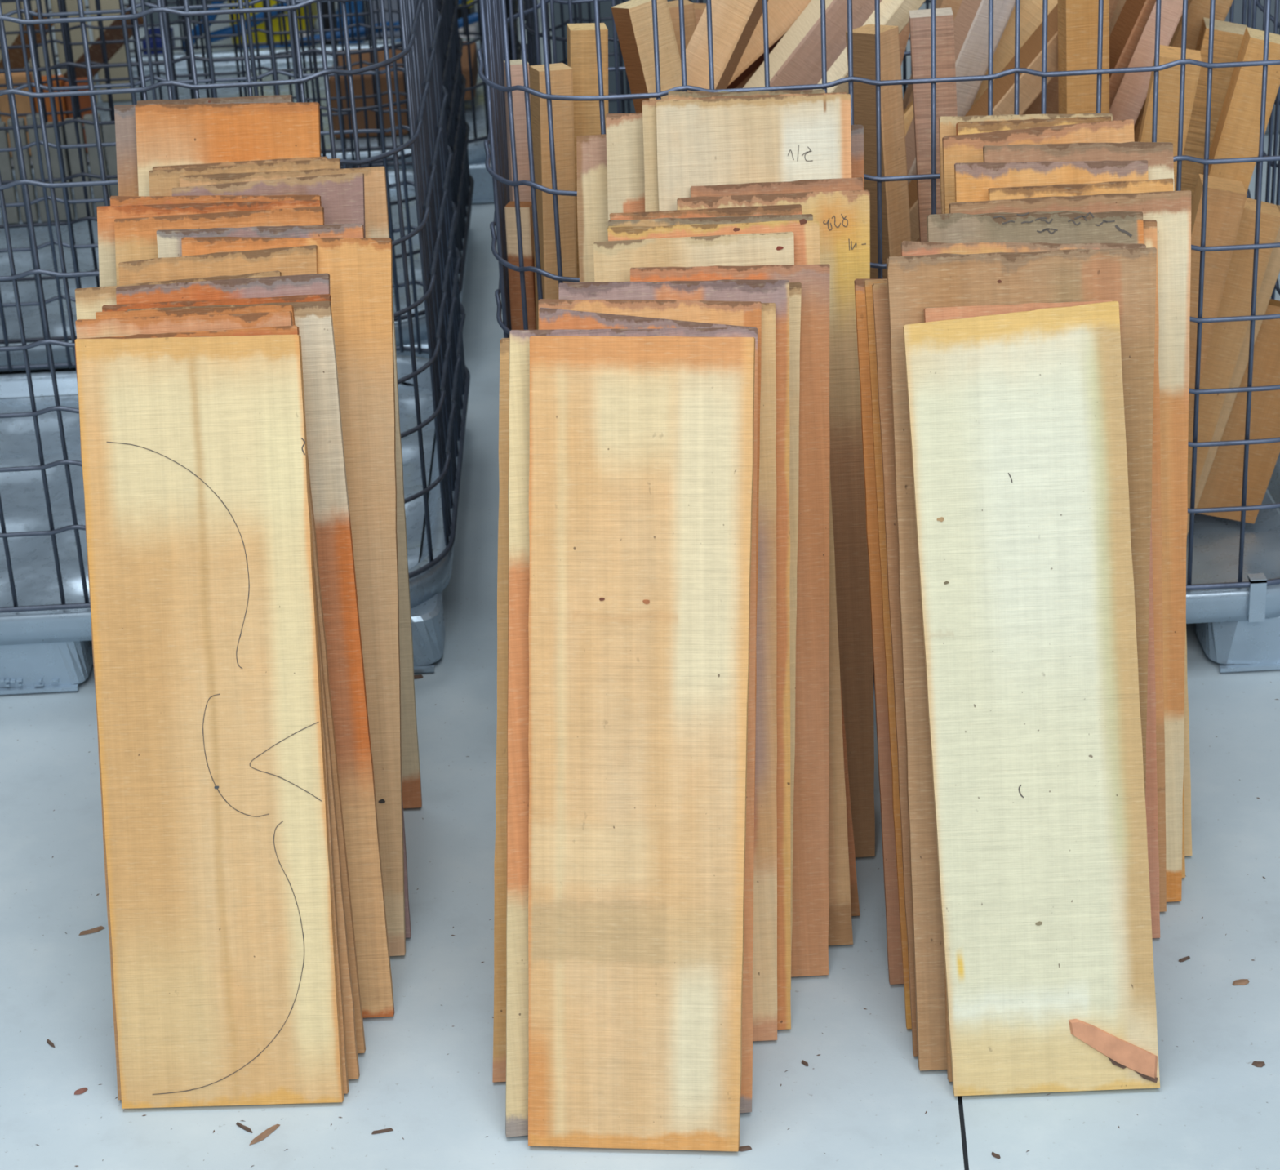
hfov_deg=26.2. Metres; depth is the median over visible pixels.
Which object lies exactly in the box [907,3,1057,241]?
timber offcut
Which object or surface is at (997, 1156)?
chip
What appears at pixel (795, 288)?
board
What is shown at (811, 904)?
board
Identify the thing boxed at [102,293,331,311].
board
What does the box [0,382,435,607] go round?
tray
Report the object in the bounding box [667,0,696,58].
timber offcut
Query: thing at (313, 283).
board
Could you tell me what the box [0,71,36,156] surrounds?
block
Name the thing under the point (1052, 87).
timber offcut
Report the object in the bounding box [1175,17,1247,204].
timber offcut
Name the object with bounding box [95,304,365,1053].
board
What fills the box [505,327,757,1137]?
board
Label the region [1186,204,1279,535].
timber offcut
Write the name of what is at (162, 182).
board
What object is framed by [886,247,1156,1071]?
board
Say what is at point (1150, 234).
board
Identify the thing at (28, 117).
plank
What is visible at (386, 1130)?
chip
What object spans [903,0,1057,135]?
timber offcut
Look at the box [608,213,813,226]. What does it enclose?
board
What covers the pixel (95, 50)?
timber offcut
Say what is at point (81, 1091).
chip
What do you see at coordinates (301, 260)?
board
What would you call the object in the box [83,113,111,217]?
plank
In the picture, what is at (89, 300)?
board
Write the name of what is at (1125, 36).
timber offcut
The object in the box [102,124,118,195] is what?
plank
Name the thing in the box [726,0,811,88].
timber offcut
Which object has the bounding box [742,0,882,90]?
timber offcut
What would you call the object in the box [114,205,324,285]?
board
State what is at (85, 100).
block
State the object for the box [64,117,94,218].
plank
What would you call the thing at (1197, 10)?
timber offcut
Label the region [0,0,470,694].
container
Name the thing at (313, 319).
board
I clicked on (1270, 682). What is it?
wood dust
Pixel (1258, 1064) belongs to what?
chip
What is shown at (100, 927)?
chip
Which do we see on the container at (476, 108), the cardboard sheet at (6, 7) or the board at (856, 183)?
the cardboard sheet at (6, 7)
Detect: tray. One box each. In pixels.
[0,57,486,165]
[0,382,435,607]
[1186,491,1279,584]
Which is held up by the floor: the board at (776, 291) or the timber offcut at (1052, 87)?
the board at (776, 291)
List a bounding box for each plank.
[0,121,19,223]
[7,117,39,222]
[26,113,54,222]
[45,121,75,220]
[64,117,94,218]
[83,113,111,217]
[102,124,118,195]
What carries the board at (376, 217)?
on the floor
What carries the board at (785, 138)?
on the floor
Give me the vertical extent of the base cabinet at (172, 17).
0.346 m
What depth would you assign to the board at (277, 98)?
3.50 m
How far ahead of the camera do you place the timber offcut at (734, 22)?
3.73 m
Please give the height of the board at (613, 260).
0.801 m
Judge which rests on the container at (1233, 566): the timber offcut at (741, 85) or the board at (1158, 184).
the timber offcut at (741, 85)
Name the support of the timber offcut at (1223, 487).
in the container at (1233, 566)
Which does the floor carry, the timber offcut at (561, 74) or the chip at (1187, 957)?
the chip at (1187, 957)
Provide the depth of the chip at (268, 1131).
2.92 m
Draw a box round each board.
[74,324,348,1100]
[75,270,281,319]
[75,311,359,1079]
[75,334,343,1108]
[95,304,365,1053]
[97,199,321,286]
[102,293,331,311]
[110,194,320,205]
[114,102,283,195]
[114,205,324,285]
[115,272,330,304]
[118,244,318,285]
[127,300,394,1017]
[134,100,320,195]
[137,94,292,104]
[148,158,340,195]
[152,156,327,169]
[156,223,411,937]
[171,172,365,237]
[179,166,422,808]
[181,236,405,955]
[492,337,509,1082]
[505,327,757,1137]
[528,335,755,1151]
[537,298,761,794]
[538,306,752,329]
[558,279,791,1029]
[576,133,608,282]
[593,227,794,281]
[605,112,644,220]
[607,218,853,945]
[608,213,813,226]
[609,204,860,915]
[630,263,830,977]
[641,92,846,211]
[656,93,851,211]
[667,88,825,98]
[676,190,875,857]
[690,177,862,197]
[752,302,777,1041]
[789,282,801,989]
[850,124,864,190]
[853,278,903,984]
[864,279,911,1028]
[871,283,917,1056]
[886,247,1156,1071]
[901,240,1159,937]
[902,301,1159,1096]
[924,299,1111,1081]
[926,210,1143,244]
[938,113,1112,213]
[942,119,1134,213]
[949,190,1191,902]
[954,160,1148,202]
[955,115,1111,134]
[982,141,1191,856]
[988,177,1185,877]
[1142,219,1166,911]
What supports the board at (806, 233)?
on the floor
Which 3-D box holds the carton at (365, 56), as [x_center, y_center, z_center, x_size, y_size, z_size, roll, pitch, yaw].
[-0.602,-1.108,6.172,0.167,0.140,0.250,-3,25,0]
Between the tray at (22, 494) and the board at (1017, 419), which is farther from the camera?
the tray at (22, 494)
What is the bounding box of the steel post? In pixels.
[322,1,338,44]
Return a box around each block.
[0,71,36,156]
[32,74,68,121]
[64,77,92,153]
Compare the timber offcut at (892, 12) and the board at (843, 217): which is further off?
the timber offcut at (892, 12)
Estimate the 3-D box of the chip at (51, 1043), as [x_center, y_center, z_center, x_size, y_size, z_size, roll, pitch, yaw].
[-0.666,0.517,3.103,0.004,0.004,0.018,-23,31,-36]
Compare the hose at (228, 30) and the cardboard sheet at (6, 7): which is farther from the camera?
the hose at (228, 30)
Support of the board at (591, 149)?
on the floor
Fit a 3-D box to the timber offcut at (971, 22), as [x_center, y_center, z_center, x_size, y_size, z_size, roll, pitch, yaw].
[0.367,-0.514,4.011,0.400,0.795,0.059,-5,25,-5]
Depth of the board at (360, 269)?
3.16 m
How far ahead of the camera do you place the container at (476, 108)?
6.06 m
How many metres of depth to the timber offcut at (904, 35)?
4.04 m
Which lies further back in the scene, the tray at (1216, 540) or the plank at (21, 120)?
the plank at (21, 120)
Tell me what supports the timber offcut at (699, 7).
on the container at (1233, 566)
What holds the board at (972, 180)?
on the floor
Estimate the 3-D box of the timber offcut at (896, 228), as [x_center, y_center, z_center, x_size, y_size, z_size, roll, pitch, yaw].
[0.341,-0.374,3.740,0.098,0.772,0.052,18,32,37]
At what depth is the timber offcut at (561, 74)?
3.61 m
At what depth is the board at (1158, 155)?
3.24 m
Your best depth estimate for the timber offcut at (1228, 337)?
3.73 m
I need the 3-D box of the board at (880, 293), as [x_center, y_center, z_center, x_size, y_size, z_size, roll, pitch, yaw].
[0.396,0.090,2.958,0.247,0.798,0.292,-4,25,-2]
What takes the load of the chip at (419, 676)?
on the floor
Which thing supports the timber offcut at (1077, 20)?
in the container at (1233, 566)
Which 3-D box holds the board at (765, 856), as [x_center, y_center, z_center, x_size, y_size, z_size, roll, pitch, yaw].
[0.032,0.100,3.002,0.235,0.778,0.321,0,25,7]
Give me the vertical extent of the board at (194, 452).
0.786 m
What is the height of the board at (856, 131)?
0.833 m
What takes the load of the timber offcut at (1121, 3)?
on the container at (1233, 566)
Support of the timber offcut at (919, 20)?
on the container at (1233, 566)
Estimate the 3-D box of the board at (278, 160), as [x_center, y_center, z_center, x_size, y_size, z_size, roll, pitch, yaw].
[-0.500,-0.127,3.530,0.221,0.793,0.285,0,25,7]
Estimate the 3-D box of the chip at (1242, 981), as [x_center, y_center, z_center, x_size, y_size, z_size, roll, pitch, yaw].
[0.678,0.448,3.100,0.021,0.004,0.010,-7,25,-9]
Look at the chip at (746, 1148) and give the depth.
2.86 m
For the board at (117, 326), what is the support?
on the floor
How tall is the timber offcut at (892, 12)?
0.628 m
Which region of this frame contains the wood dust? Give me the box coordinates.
[17,681,1278,1167]
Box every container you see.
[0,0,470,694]
[0,0,474,371]
[0,0,521,203]
[476,0,1279,672]
[523,0,936,113]
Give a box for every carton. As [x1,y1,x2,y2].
[328,46,408,138]
[461,40,478,100]
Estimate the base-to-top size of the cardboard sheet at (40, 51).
0.344 m
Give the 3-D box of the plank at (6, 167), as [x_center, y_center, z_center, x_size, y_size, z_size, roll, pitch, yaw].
[-1.295,-0.839,5.591,0.033,0.210,0.020,-3,25,0]
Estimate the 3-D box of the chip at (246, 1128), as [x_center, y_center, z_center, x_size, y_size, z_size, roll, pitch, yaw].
[-0.424,0.580,2.941,0.026,0.004,0.004,16,31,35]
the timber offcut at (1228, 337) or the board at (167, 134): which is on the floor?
the board at (167, 134)
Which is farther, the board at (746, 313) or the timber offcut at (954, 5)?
the timber offcut at (954, 5)
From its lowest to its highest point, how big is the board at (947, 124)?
0.836 m
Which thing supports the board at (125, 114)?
on the floor
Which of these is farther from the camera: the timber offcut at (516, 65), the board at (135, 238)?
the timber offcut at (516, 65)
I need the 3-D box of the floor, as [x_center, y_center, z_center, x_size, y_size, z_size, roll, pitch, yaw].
[0.507,0.117,3.929,9.000,0.080,12.000,-3,25,0]
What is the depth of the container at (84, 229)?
5.24 m
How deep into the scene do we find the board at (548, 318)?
2.93 m
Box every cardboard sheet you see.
[0,1,25,67]
[20,0,57,81]
[50,0,97,102]
[88,0,136,102]
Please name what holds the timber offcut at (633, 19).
on the container at (1233, 566)
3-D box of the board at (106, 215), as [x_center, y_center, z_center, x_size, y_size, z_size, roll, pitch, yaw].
[-0.502,-0.027,3.285,0.263,0.818,0.314,0,25,6]
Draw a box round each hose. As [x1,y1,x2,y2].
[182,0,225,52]
[209,2,297,43]
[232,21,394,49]
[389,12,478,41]
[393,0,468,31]
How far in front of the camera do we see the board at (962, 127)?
3.32 m
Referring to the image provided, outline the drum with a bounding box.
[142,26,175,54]
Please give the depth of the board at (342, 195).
3.29 m
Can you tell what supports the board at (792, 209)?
on the floor
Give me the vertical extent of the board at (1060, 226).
0.796 m
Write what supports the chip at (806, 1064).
on the floor
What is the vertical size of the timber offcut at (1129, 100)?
0.794 m
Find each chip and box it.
[46,1039,54,1047]
[74,1087,88,1094]
[78,925,105,935]
[235,1122,252,1133]
[248,1124,279,1145]
[371,1128,393,1133]
[413,674,422,679]
[738,1145,751,1151]
[801,1059,808,1066]
[991,1151,1000,1158]
[1177,955,1190,961]
[1231,978,1248,985]
[1251,1061,1265,1066]
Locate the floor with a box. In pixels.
[0,0,1279,1169]
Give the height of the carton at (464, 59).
0.143 m
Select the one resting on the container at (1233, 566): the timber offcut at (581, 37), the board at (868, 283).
the timber offcut at (581, 37)
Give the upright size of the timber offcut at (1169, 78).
0.719 m
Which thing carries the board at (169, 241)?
on the floor
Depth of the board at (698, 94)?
3.33 m
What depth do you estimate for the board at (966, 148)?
3.30 m
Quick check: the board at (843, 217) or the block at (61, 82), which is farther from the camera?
the block at (61, 82)
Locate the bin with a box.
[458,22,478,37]
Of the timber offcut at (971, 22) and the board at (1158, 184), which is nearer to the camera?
the board at (1158, 184)
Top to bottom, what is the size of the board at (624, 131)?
0.857 m
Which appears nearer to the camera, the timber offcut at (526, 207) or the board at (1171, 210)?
the board at (1171, 210)
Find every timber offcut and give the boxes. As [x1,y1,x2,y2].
[0,8,54,68]
[62,4,143,82]
[503,59,531,201]
[504,200,536,329]
[528,62,577,329]
[566,22,608,277]
[611,0,682,112]
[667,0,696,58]
[685,0,768,91]
[693,2,706,26]
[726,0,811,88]
[734,62,762,88]
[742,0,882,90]
[813,0,925,93]
[845,23,911,278]
[898,21,909,66]
[902,0,962,241]
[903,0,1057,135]
[905,0,1015,184]
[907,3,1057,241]
[908,7,957,241]
[1022,0,1118,114]
[1057,0,1109,114]
[1109,0,1125,35]
[1109,0,1155,109]
[1109,0,1182,124]
[1133,0,1233,142]
[1137,44,1201,191]
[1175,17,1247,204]
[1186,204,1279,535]
[1187,197,1279,514]
[1188,173,1247,428]
[1196,298,1279,523]
[1202,26,1279,191]
[1224,0,1279,134]
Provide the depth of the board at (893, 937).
3.08 m
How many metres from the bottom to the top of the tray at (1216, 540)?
0.014 m
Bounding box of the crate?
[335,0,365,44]
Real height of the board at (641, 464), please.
0.800 m
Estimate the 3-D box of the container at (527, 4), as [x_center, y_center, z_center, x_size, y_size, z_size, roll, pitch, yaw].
[0.361,-1.124,5.124,1.156,1.160,1.006,-3,25,0]
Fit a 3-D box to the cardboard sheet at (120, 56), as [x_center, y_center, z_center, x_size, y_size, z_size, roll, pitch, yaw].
[-1.238,-1.293,6.414,0.082,0.332,0.012,-3,25,0]
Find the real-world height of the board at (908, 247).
0.778 m
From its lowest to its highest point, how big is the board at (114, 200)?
0.823 m
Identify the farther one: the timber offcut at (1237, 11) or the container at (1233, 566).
the timber offcut at (1237, 11)
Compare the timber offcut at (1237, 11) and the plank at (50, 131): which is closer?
the plank at (50, 131)
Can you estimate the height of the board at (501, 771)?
0.760 m
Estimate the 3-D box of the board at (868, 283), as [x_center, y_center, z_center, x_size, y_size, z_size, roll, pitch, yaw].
[0.391,0.075,3.005,0.246,0.786,0.288,-4,25,-2]
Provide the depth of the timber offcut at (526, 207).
3.70 m
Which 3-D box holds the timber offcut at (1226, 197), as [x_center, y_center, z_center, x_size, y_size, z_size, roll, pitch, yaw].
[0.724,-0.273,3.726,0.194,0.566,0.088,-8,25,-10]
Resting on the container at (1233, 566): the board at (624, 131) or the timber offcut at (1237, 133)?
the timber offcut at (1237, 133)
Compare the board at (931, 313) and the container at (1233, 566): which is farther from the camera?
the container at (1233, 566)
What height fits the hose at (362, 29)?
0.113 m
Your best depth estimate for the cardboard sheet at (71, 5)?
6.40 m
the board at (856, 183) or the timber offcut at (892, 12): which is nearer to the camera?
the board at (856, 183)

